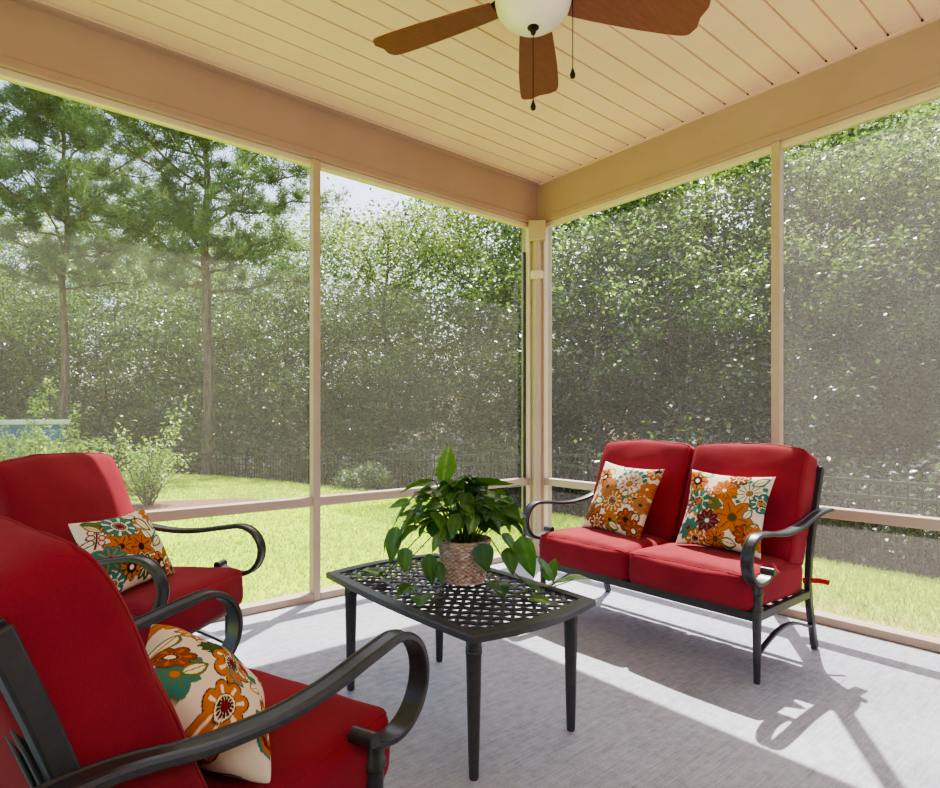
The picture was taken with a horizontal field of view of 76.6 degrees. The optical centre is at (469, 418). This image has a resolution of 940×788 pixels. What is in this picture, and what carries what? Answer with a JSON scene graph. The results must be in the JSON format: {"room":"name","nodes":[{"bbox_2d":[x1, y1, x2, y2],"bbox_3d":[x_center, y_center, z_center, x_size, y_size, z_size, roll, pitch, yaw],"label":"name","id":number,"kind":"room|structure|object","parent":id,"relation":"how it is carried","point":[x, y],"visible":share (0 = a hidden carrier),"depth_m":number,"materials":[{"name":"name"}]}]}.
{"room":"screened porch","nodes":[
{"label":"screened porch","id":0,"kind":"room"},
{"bbox_2d":[0,0,536,621],"bbox_3d":[-1.520,-0.410,3.257,5.520,3.060,0.128,0,0,-40],"label":"wall","id":1,"kind":"structure","parent":0,"point":[40,51],"depth_m":3.48,"materials":[{"name":"beige wood"}]},
{"bbox_2d":[11,0,939,186],"bbox_3d":[0.000,-1.944,1.341,5.420,0.072,4.820,0,0,-40],"label":"ceiling","id":2,"kind":"structure","parent":0,"point":[458,96],"depth_m":3.19,"materials":[{"name":"wood"}]},
{"bbox_2d":[373,0,710,110],"bbox_3d":[0.225,-1.544,2.224,1.326,0.749,1.350,0,0,-40],"label":"ceiling fan","id":3,"kind":"object","parent":2,"relation":"hanging from","point":[534,21],"visible":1,"depth_m":2.36,"materials":[{"name":"brown wood"}]},
{"bbox_2d":[193,556,939,787],"bbox_3d":[0.008,1.200,1.425,5.540,0.160,4.940,0,0,-40],"label":"floor","id":4,"kind":"structure","parent":0,"point":[667,695],"depth_m":2.40,"materials":[{"name":"concrete"}]},
{"bbox_2d":[0,452,265,647],"bbox_3d":[-1.404,0.631,2.404,0.880,0.985,0.723,0,0,10],"label":"patio chair","id":5,"kind":"object","parent":4,"relation":"on","point":[50,492],"visible":0.36,"depth_m":2.35,"materials":[{"name":"red fabric"}]},
{"bbox_2d":[0,452,133,544],"bbox_3d":[-1.657,0.434,2.451,0.369,0.590,0.594,0,0,10],"label":"cushion","id":6,"kind":"object","parent":5,"relation":"on","point":[50,492],"depth_m":2.36,"materials":[{"name":"red fabric"}]},
{"bbox_2d":[68,509,175,592],"bbox_3d":[-1.322,0.508,2.288,0.193,0.268,0.370,0,0,10],"label":"throw pillow","id":7,"kind":"object","parent":5,"relation":"on","point":[133,533],"visible":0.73,"depth_m":2.21,"materials":[{"name":"fabric"}]},
{"bbox_2d":[121,566,242,647],"bbox_3d":[-1.321,0.735,2.390,0.625,0.207,0.609,0,0,10],"label":"seat cushion","id":8,"kind":"object","parent":5,"relation":"on","point":[140,599],"depth_m":2.30,"materials":[{"name":"red fabric"}]},
{"bbox_2d":[0,516,429,787],"bbox_3d":[-0.606,0.631,1.176,0.723,0.985,0.880,0,0,29],"label":"patio chair","id":9,"kind":"object","parent":4,"relation":"on","point":[84,703],"visible":0.78,"depth_m":0.81,"materials":[{"name":"red fabric"}]},
{"bbox_2d":[0,518,207,787],"bbox_3d":[-0.733,0.434,0.952,0.594,0.590,0.369,0,0,29],"label":"cushion","id":10,"kind":"object","parent":9,"relation":"on","point":[76,628],"depth_m":0.77,"materials":[{"name":"red fabric"}]},
{"bbox_2d":[145,624,270,782],"bbox_3d":[-0.514,0.534,1.148,0.227,0.228,0.364,0,0,-22],"label":"throw pillow","id":11,"kind":"object","parent":9,"relation":"on","point":[208,687],"visible":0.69,"depth_m":1.04,"materials":[{"name":"fabric"}]},
{"bbox_2d":[199,668,389,787],"bbox_3d":[-0.566,0.735,1.250,0.609,0.207,0.625,0,0,29],"label":"seat cushion","id":12,"kind":"object","parent":9,"relation":"on","point":[321,748],"depth_m":1.22,"materials":[{"name":"red fabric"}]},
{"bbox_2d":[326,553,595,780],"bbox_3d":[-0.078,0.883,2.319,0.619,0.474,1.058,0,0,-40],"label":"coffee table","id":13,"kind":"object","parent":4,"relation":"on","point":[568,613],"visible":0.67,"depth_m":2.12,"materials":[{"name":"metal"}]},
{"bbox_2d":[355,445,590,606],"bbox_3d":[0.023,0.373,2.318,0.665,0.544,0.747,0,0,-38],"label":"potted plant","id":14,"kind":"object","parent":13,"relation":"on","point":[466,557],"visible":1,"depth_m":2.28,"materials":[{"name":"green plant"}]},
{"bbox_2d":[522,228,551,556],"bbox_3d":[0.555,-0.240,4.954,0.180,2.720,0.180,0,0,-40],"label":"post","id":15,"kind":"object","parent":4,"relation":"on","point":[549,229],"visible":0.17,"depth_m":4.91,"materials":[{"name":"beige wood"}]},
{"bbox_2d":[528,220,545,555],"bbox_3d":[0.541,-0.247,4.810,0.136,2.695,0.104,0,0,5],"label":"conduit","id":16,"kind":"object","parent":15,"relation":"attached to","point":[536,228],"visible":0.98,"depth_m":4.79,"materials":[{"name":"beige metal"}]},
{"bbox_2d":[522,439,833,684],"bbox_3d":[1.049,0.624,3.171,0.850,0.999,1.380,0,0,-40],"label":"loveseat","id":17,"kind":"object","parent":4,"relation":"on","point":[728,582],"visible":0.83,"depth_m":2.89,"materials":[{"name":"red fabric"}]},
{"bbox_2d":[539,527,672,578],"bbox_3d":[0.794,0.735,3.370,0.595,0.204,0.633,0,0,-40],"label":"seat cushion","id":18,"kind":"object","parent":17,"relation":"on","point":[591,553],"depth_m":3.19,"materials":[{"name":"red fabric"}]},
{"bbox_2d":[582,461,664,538],"bbox_3d":[0.868,0.460,3.404,0.227,0.406,0.441,0,0,-32],"label":"throw pillow","id":19,"kind":"object","parent":17,"relation":"on","point":[621,503],"visible":1,"depth_m":3.32,"materials":[{"name":"fabric"}]},
{"bbox_2d":[592,440,694,541],"bbox_3d":[1.038,0.422,3.571,0.354,0.596,0.617,0,0,-40],"label":"cushion","id":20,"kind":"object","parent":17,"relation":"on","point":[663,519],"depth_m":3.37,"materials":[{"name":"red fabric"}]},
{"bbox_2d":[629,542,801,609],"bbox_3d":[1.182,0.736,2.897,0.598,0.205,0.634,0,0,-40],"label":"seat cushion","id":21,"kind":"object","parent":17,"relation":"on","point":[701,576],"depth_m":2.72,"materials":[{"name":"red fabric"}]},
{"bbox_2d":[675,469,775,558],"bbox_3d":[1.257,0.456,2.942,0.220,0.381,0.414,0,0,-45],"label":"throw pillow","id":22,"kind":"object","parent":17,"relation":"on","point":[722,511],"visible":0.98,"depth_m":2.88,"materials":[{"name":"fabric"}]},
{"bbox_2d":[677,443,816,564],"bbox_3d":[1.427,0.422,3.100,0.356,0.593,0.617,0,0,-40],"label":"cushion","id":23,"kind":"object","parent":17,"relation":"on","point":[792,498],"depth_m":2.91,"materials":[{"name":"red fabric"}]},
{"bbox_2d":[537,19,939,652],"bbox_3d":[2.084,-0.410,3.130,0.128,3.060,4.920,0,0,-40],"label":"wall","id":24,"kind":"structure","parent":0,"point":[902,72],"depth_m":3.42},
{"bbox_2d":[525,227,547,538],"bbox_3d":[0.548,-0.240,4.878,0.188,2.720,0.050,0,0,5],"label":"trim","id":25,"kind":"structure","parent":24,"relation":"attached to","point":[527,243],"depth_m":4.86,"materials":[{"name":"beige wood"}]},
{"label":"outside","id":26,"kind":"structure","parent":0,"visible":0},
{"bbox_2d":[92,436,939,637],"bbox_3d":[-12.251,1.740,23.509,84.000,1.000,73.000,0,0,-40],"label":"lawn","id":27,"kind":"structure","parent":26,"point":[344,557],"depth_m":5.79,"materials":[{"name":"green plant"}]},
{"bbox_2d":[0,405,24,419],"bbox_3d":[-13.729,1.009,16.191,2.754,2.933,3.398,0,0,-16],"label":"shrub","id":28,"kind":"object","parent":27,"relation":"on","point":[10,405],"visible":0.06,"depth_m":16.80,"materials":[{"name":"green plant"}]},
{"bbox_2d":[0,219,43,416],"bbox_3d":[-22.231,-3.364,26.782,7.561,11.710,7.824,0,0,-14],"label":"tree","id":29,"kind":"object","parent":27,"relation":"on","point":[16,245],"visible":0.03,"depth_m":26.49,"materials":[{"name":"green plant"}]},
{"bbox_2d":[0,242,47,419],"bbox_3d":[-18.575,-2.281,21.922,6.671,9.449,6.446,0,0,21],"label":"tree","id":30,"kind":"object","parent":27,"relation":"on","point":[5,254],"visible":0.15,"depth_m":22.57,"materials":[{"name":"green plant"}]},
{"bbox_2d":[0,420,70,453],"bbox_3d":[-10.521,0.630,13.259,1.600,1.220,2.400,0,0,42],"label":"swimming pool","id":31,"kind":"object","parent":27,"relation":"on","point":[14,425],"visible":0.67,"depth_m":13.10,"materials":[{"name":"blue"}]},
{"bbox_2d":[0,376,118,460],"bbox_3d":[-6.226,0.298,8.454,2.007,1.846,1.998,0,0,20],"label":"young shrub","id":32,"kind":"object","parent":27,"relation":"on","point":[27,449],"visible":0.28,"depth_m":8.45,"materials":[{"name":"green plant"}]},
{"bbox_2d":[0,243,132,450],"bbox_3d":[-14.710,-1.538,18.763,7.515,8.148,7.171,0,0,-30],"label":"tree","id":33,"kind":"object","parent":27,"relation":"on","point":[2,312],"visible":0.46,"depth_m":18.67,"materials":[{"name":"green plant"}]},
{"bbox_2d":[1,397,135,457],"bbox_3d":[-11.518,0.894,17.109,3.764,3.189,3.873,0,0,-17],"label":"shrub","id":34,"kind":"object","parent":27,"relation":"on","point":[78,427],"visible":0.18,"depth_m":17.08,"materials":[{"name":"green plant"}]},
{"bbox_2d":[0,187,165,440],"bbox_3d":[-18.360,-3.811,27.225,10.766,12.642,9.250,0,0,-36],"label":"tree","id":35,"kind":"object","parent":27,"relation":"on","point":[5,218],"visible":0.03,"depth_m":25.89,"materials":[{"name":"green plant"}]},
{"bbox_2d":[0,223,184,454],"bbox_3d":[-14.505,-2.133,21.533,6.707,9.136,7.710,0,0,42],"label":"tree","id":36,"kind":"object","parent":27,"relation":"on","point":[78,370],"visible":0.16,"depth_m":21.46,"materials":[{"name":"green plant"}]},
{"bbox_2d":[0,81,189,449],"bbox_3d":[-10.457,-4.115,15.539,6.172,12.763,5.936,0,0,28],"label":"pine tree","id":37,"kind":"object","parent":27,"relation":"on","point":[55,203],"visible":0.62,"depth_m":15.05,"materials":[{"name":"green plant"}]},
{"bbox_2d":[0,269,229,470],"bbox_3d":[-11.519,-1.174,18.889,6.290,7.404,6.635,0,0,12],"label":"tree","id":38,"kind":"object","parent":27,"relation":"on","point":[115,339],"visible":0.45,"depth_m":18.34,"materials":[{"name":"green plant"}]},
{"bbox_2d":[31,190,240,449],"bbox_3d":[-13.631,-3.633,26.531,9.584,12.264,9.166,0,0,30],"label":"tree","id":39,"kind":"object","parent":27,"relation":"on","point":[116,231],"visible":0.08,"depth_m":24.84,"materials":[{"name":"green plant"}]},
{"bbox_2d":[56,244,258,469],"bbox_3d":[-10.735,-2.060,22.300,6.016,8.981,7.062,0,0,11],"label":"tree","id":40,"kind":"object","parent":27,"relation":"on","point":[136,267],"visible":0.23,"depth_m":21.37,"materials":[{"name":"green plant"}]},
{"bbox_2d":[81,380,247,473],"bbox_3d":[-8.905,0.721,17.174,4.322,3.619,3.650,0,0,-37],"label":"shrub","id":41,"kind":"object","parent":27,"relation":"on","point":[140,418],"visible":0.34,"depth_m":16.64,"materials":[{"name":"green plant"}]},
{"bbox_2d":[132,498,258,511],"bbox_3d":[-4.359,1.209,8.047,3.224,0.058,1.936,0,0,-40],"label":"mulch bed","id":42,"kind":"object","parent":27,"relation":"on","point":[157,505],"visible":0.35,"depth_m":8.39,"materials":[{"name":"brown soil"}]},
{"bbox_2d":[103,398,197,505],"bbox_3d":[-4.419,0.459,8.157,1.082,1.519,1.201,0,0,23],"label":"young shrub","id":43,"kind":"object","parent":42,"relation":"on","point":[138,474],"visible":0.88,"depth_m":8.14,"materials":[{"name":"green plant"}]},
{"bbox_2d":[73,246,325,478],"bbox_3d":[-7.987,-1.242,17.971,7.156,7.509,5.742,0,0,10],"label":"tree","id":44,"kind":"object","parent":27,"relation":"on","point":[191,326],"visible":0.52,"depth_m":17.50,"materials":[{"name":"green plant"}]},
{"bbox_2d":[54,97,350,475],"bbox_3d":[-6.431,-4.399,14.526,6.200,12.538,6.625,0,0,18],"label":"pine tree","id":45,"kind":"object","parent":27,"relation":"on","point":[162,203],"visible":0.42,"depth_m":13.89,"materials":[{"name":"green plant"}]},
{"bbox_2d":[125,355,326,484],"bbox_3d":[-6.270,0.433,15.680,4.892,4.281,5.312,0,0,-34],"label":"shrub","id":46,"kind":"object","parent":27,"relation":"on","point":[255,413],"visible":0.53,"depth_m":15.15,"materials":[{"name":"green plant"}]},
{"bbox_2d":[170,206,356,467],"bbox_3d":[-8.389,-3.164,25.038,8.196,11.294,7.975,0,0,-43],"label":"tree","id":47,"kind":"object","parent":27,"relation":"on","point":[263,221],"visible":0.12,"depth_m":23.90,"materials":[{"name":"green plant"}]},
{"bbox_2d":[196,261,360,479],"bbox_3d":[-6.358,-1.431,19.602,5.625,7.672,5.445,0,0,-11],"label":"tree","id":48,"kind":"object","parent":27,"relation":"on","point":[292,293],"visible":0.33,"depth_m":19.09,"materials":[{"name":"green plant"}]},
{"bbox_2d":[216,270,420,486],"bbox_3d":[-4.039,-0.829,16.479,5.097,6.656,6.434,0,0,-12],"label":"tree","id":49,"kind":"object","parent":27,"relation":"on","point":[323,328],"visible":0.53,"depth_m":15.80,"materials":[{"name":"green plant"}]},
{"bbox_2d":[208,352,430,486],"bbox_3d":[-3.540,0.527,14.823,4.763,4.082,4.468,0,0,34],"label":"shrub","id":50,"kind":"object","parent":27,"relation":"on","point":[285,444],"visible":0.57,"depth_m":14.29,"materials":[{"name":"green plant"}]},
{"bbox_2d":[237,177,452,459],"bbox_3d":[-4.687,-2.946,22.890,9.282,10.836,9.218,0,0,24],"label":"tree","id":51,"kind":"object","parent":27,"relation":"on","point":[331,190],"visible":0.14,"depth_m":21.83,"materials":[{"name":"green plant"}]},
{"bbox_2d":[330,460,396,490],"bbox_3d":[-1.924,1.153,10.887,1.145,0.792,1.195,0,0,19],"label":"young shrub","id":52,"kind":"object","parent":27,"relation":"on","point":[369,477],"visible":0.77,"depth_m":10.73,"materials":[{"name":"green plant"}]},
{"bbox_2d":[267,187,521,485],"bbox_3d":[-2.042,-2.500,18.747,8.258,9.904,7.977,0,0,14],"label":"tree","id":53,"kind":"object","parent":27,"relation":"on","point":[387,234],"visible":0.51,"depth_m":17.51,"materials":[{"name":"green plant"}]},
{"bbox_2d":[332,430,459,495],"bbox_3d":[-1.536,1.326,12.855,2.820,2.166,2.740,0,0,16],"label":"shrub","id":54,"kind":"object","parent":27,"relation":"on","point":[422,444],"visible":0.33,"depth_m":12.66,"materials":[{"name":"green plant"}]},
{"bbox_2d":[320,326,473,487],"bbox_3d":[-1.893,0.135,14.514,3.708,4.540,3.790,0,0,42],"label":"tree","id":55,"kind":"object","parent":27,"relation":"on","point":[412,393],"visible":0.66,"depth_m":14.22,"materials":[{"name":"green plant"}]},
{"bbox_2d":[412,427,521,507],"bbox_3d":[0.247,1.291,11.073,2.678,2.262,2.214,0,0,0],"label":"shrub","id":56,"kind":"object","parent":27,"relation":"on","point":[492,443],"visible":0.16,"depth_m":11.03,"materials":[{"name":"green plant"}]},
{"bbox_2d":[360,198,577,478],"bbox_3d":[0.153,-3.298,21.409,7.928,11.566,7.622,0,0,16],"label":"tree","id":57,"kind":"object","parent":27,"relation":"on","point":[453,212],"visible":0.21,"depth_m":20.32,"materials":[{"name":"green plant"}]},
{"bbox_2d":[0,136,939,505],"bbox_3d":[-1.787,-2.354,22.864,49.234,10.639,21.773,0,0,21],"label":"treeline","id":58,"kind":"object","parent":27,"relation":"on","point":[851,141],"visible":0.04,"depth_m":20.59,"materials":[{"name":"green plant"}]},
{"bbox_2d":[380,215,592,489],"bbox_3d":[0.327,-1.507,16.061,5.873,7.825,5.943,0,0,23],"label":"tree","id":59,"kind":"object","parent":27,"relation":"on","point":[469,253],"visible":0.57,"depth_m":15.57,"materials":[{"name":"green plant"}]},
{"bbox_2d":[406,295,618,503],"bbox_3d":[1.040,-0.304,13.652,4.938,5.517,5.042,0,0,-16],"label":"tree","id":60,"kind":"object","parent":27,"relation":"on","point":[504,353],"visible":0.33,"depth_m":13.19,"materials":[{"name":"green plant"}]},
{"bbox_2d":[109,446,939,583],"bbox_3d":[-4.782,1.431,11.096,26.559,1.919,6.263,0,0,23],"label":"metal fence","id":61,"kind":"object","parent":27,"relation":"on","point":[587,457],"visible":0.2,"depth_m":8.95,"materials":[{"name":"black metal"}]},
{"bbox_2d":[467,416,610,516],"bbox_3d":[1.437,1.188,10.646,3.189,2.493,2.862,0,0,31],"label":"shrub","id":62,"kind":"object","parent":27,"relation":"on","point":[575,451],"visible":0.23,"depth_m":10.41,"materials":[{"name":"green plant"}]},
{"bbox_2d":[430,186,702,478],"bbox_3d":[3.329,-4.650,20.091,9.870,14.398,10.106,0,0,1],"label":"tree","id":63,"kind":"object","parent":27,"relation":"on","point":[484,219],"visible":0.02,"depth_m":19.46,"materials":[{"name":"green plant"}]},
{"bbox_2d":[440,183,769,480],"bbox_3d":[3.602,-2.356,15.093,7.092,9.604,6.871,0,0,-38],"label":"tree","id":64,"kind":"object","parent":27,"relation":"on","point":[628,223],"visible":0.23,"depth_m":14.31,"materials":[{"name":"green plant"}]},
{"bbox_2d":[441,182,770,516],"bbox_3d":[2.527,-0.933,11.567,5.814,6.844,6.328,0,0,-16],"label":"tree","id":65,"kind":"object","parent":27,"relation":"on","point":[562,305],"visible":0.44,"depth_m":11.00,"materials":[{"name":"green plant"}]},
{"bbox_2d":[562,426,696,517],"bbox_3d":[2.594,1.250,8.770,2.219,2.312,2.534,0,0,30],"label":"shrub","id":66,"kind":"object","parent":27,"relation":"on","point":[588,436],"visible":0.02,"depth_m":8.93,"materials":[{"name":"green plant"}]},
{"bbox_2d":[554,145,860,449],"bbox_3d":[4.796,-1.875,13.327,6.793,8.597,6.943,0,0,38],"label":"tree","id":67,"kind":"object","parent":27,"relation":"on","point":[697,182],"visible":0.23,"depth_m":12.48,"materials":[{"name":"green plant"}]},
{"bbox_2d":[552,216,871,468],"bbox_3d":[3.623,-0.324,9.943,5.194,5.561,4.242,0,0,23],"label":"tree","id":68,"kind":"object","parent":27,"relation":"on","point":[712,315],"visible":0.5,"depth_m":9.47,"materials":[{"name":"green plant"}]},
{"bbox_2d":[552,130,877,439],"bbox_3d":[6.496,-4.166,17.192,10.075,13.386,11.606,0,0,44],"label":"tree","id":69,"kind":"object","parent":27,"relation":"on","point":[874,133],"visible":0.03,"depth_m":14.67,"materials":[{"name":"green plant"}]},
{"bbox_2d":[573,381,899,520],"bbox_3d":[3.232,0.972,8.010,3.759,2.962,3.799,0,0,5],"label":"shrub","id":70,"kind":"object","parent":27,"relation":"on","point":[701,440],"visible":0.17,"depth_m":7.63,"materials":[{"name":"green plant"}]},
{"bbox_2d":[623,193,939,560],"bbox_3d":[5.306,-0.474,9.592,5.787,5.853,4.844,0,0,-25],"label":"tree","id":71,"kind":"object","parent":27,"relation":"on","point":[853,267],"visible":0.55,"depth_m":9.09,"materials":[{"name":"green plant"}]},
{"bbox_2d":[644,102,938,449],"bbox_3d":[8.454,-3.698,16.602,9.077,12.401,8.512,0,0,9],"label":"tree","id":72,"kind":"object","parent":27,"relation":"on","point":[742,178],"visible":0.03,"depth_m":15.65,"materials":[{"name":"green plant"}]},
{"bbox_2d":[664,115,939,502],"bbox_3d":[7.088,-2.003,12.265,6.004,8.861,7.188,0,0,20],"label":"tree","id":73,"kind":"object","parent":27,"relation":"on","point":[767,196],"visible":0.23,"depth_m":11.47,"materials":[{"name":"green plant"}]},
{"bbox_2d":[722,114,939,511],"bbox_3d":[8.664,-1.558,11.542,6.230,7.938,6.022,0,0,37],"label":"tree","id":74,"kind":"object","parent":27,"relation":"on","point":[875,150],"visible":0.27,"depth_m":11.10,"materials":[{"name":"green plant"}]},
{"bbox_2d":[740,99,939,494],"bbox_3d":[11.387,-3.671,17.218,8.265,12.352,8.551,0,0,-14],"label":"tree","id":75,"kind":"object","parent":27,"relation":"on","point":[882,119],"visible":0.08,"depth_m":15.60,"materials":[{"name":"green plant"}]},
{"bbox_2d":[747,98,939,470],"bbox_3d":[13.951,-3.617,16.530,10.984,12.238,9.725,0,0,-10],"label":"tree","id":76,"kind":"object","parent":27,"relation":"on","point":[934,102],"visible":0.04,"depth_m":15.83,"materials":[{"name":"green plant"}]},
{"bbox_2d":[758,300,939,561],"bbox_3d":[6.793,0.229,9.417,4.462,4.362,3.543,0,0,31],"label":"tree","id":77,"kind":"object","parent":27,"relation":"on","point":[889,358],"visible":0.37,"depth_m":9.40,"materials":[{"name":"green plant"}]},
{"bbox_2d":[804,456,893,567],"bbox_3d":[3.809,1.419,7.268,1.824,1.957,2.190,0,0,-10],"label":"shrub","id":78,"kind":"object","parent":27,"relation":"on","point":[824,549],"visible":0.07,"depth_m":6.91,"materials":[{"name":"green plant"}]},
{"bbox_2d":[805,454,939,583],"bbox_3d":[4.935,1.403,7.007,2.356,1.984,2.406,0,0,28],"label":"shrub","id":79,"kind":"object","parent":27,"relation":"on","point":[862,500],"visible":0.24,"depth_m":6.73,"materials":[{"name":"green plant"}]},
{"bbox_2d":[814,100,939,500],"bbox_3d":[9.272,-1.789,11.377,6.142,8.419,6.203,0,0,-27],"label":"tree","id":80,"kind":"object","parent":27,"relation":"on","point":[935,169],"visible":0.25,"depth_m":10.72,"materials":[{"name":"green plant"}]},
{"bbox_2d":[819,288,939,538],"bbox_3d":[7.225,0.140,8.890,3.968,4.529,3.828,0,0,-41],"label":"tree","id":81,"kind":"object","parent":27,"relation":"on","point":[925,315],"visible":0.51,"depth_m":8.89,"materials":[{"name":"green plant"}]},
{"bbox_2d":[821,416,939,580],"bbox_3d":[5.026,1.110,6.155,2.546,2.694,3.146,0,0,-19],"label":"shrub","id":82,"kind":"object","parent":27,"relation":"on","point":[913,534],"visible":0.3,"depth_m":6.16,"materials":[{"name":"green plant"}]},
{"bbox_2d":[873,466,939,574],"bbox_3d":[5.822,1.205,5.525,3.195,2.454,3.308,0,0,-19],"label":"shrub","id":83,"kind":"object","parent":27,"relation":"on","point":[884,551],"visible":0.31,"depth_m":6.26,"materials":[{"name":"green plant"}]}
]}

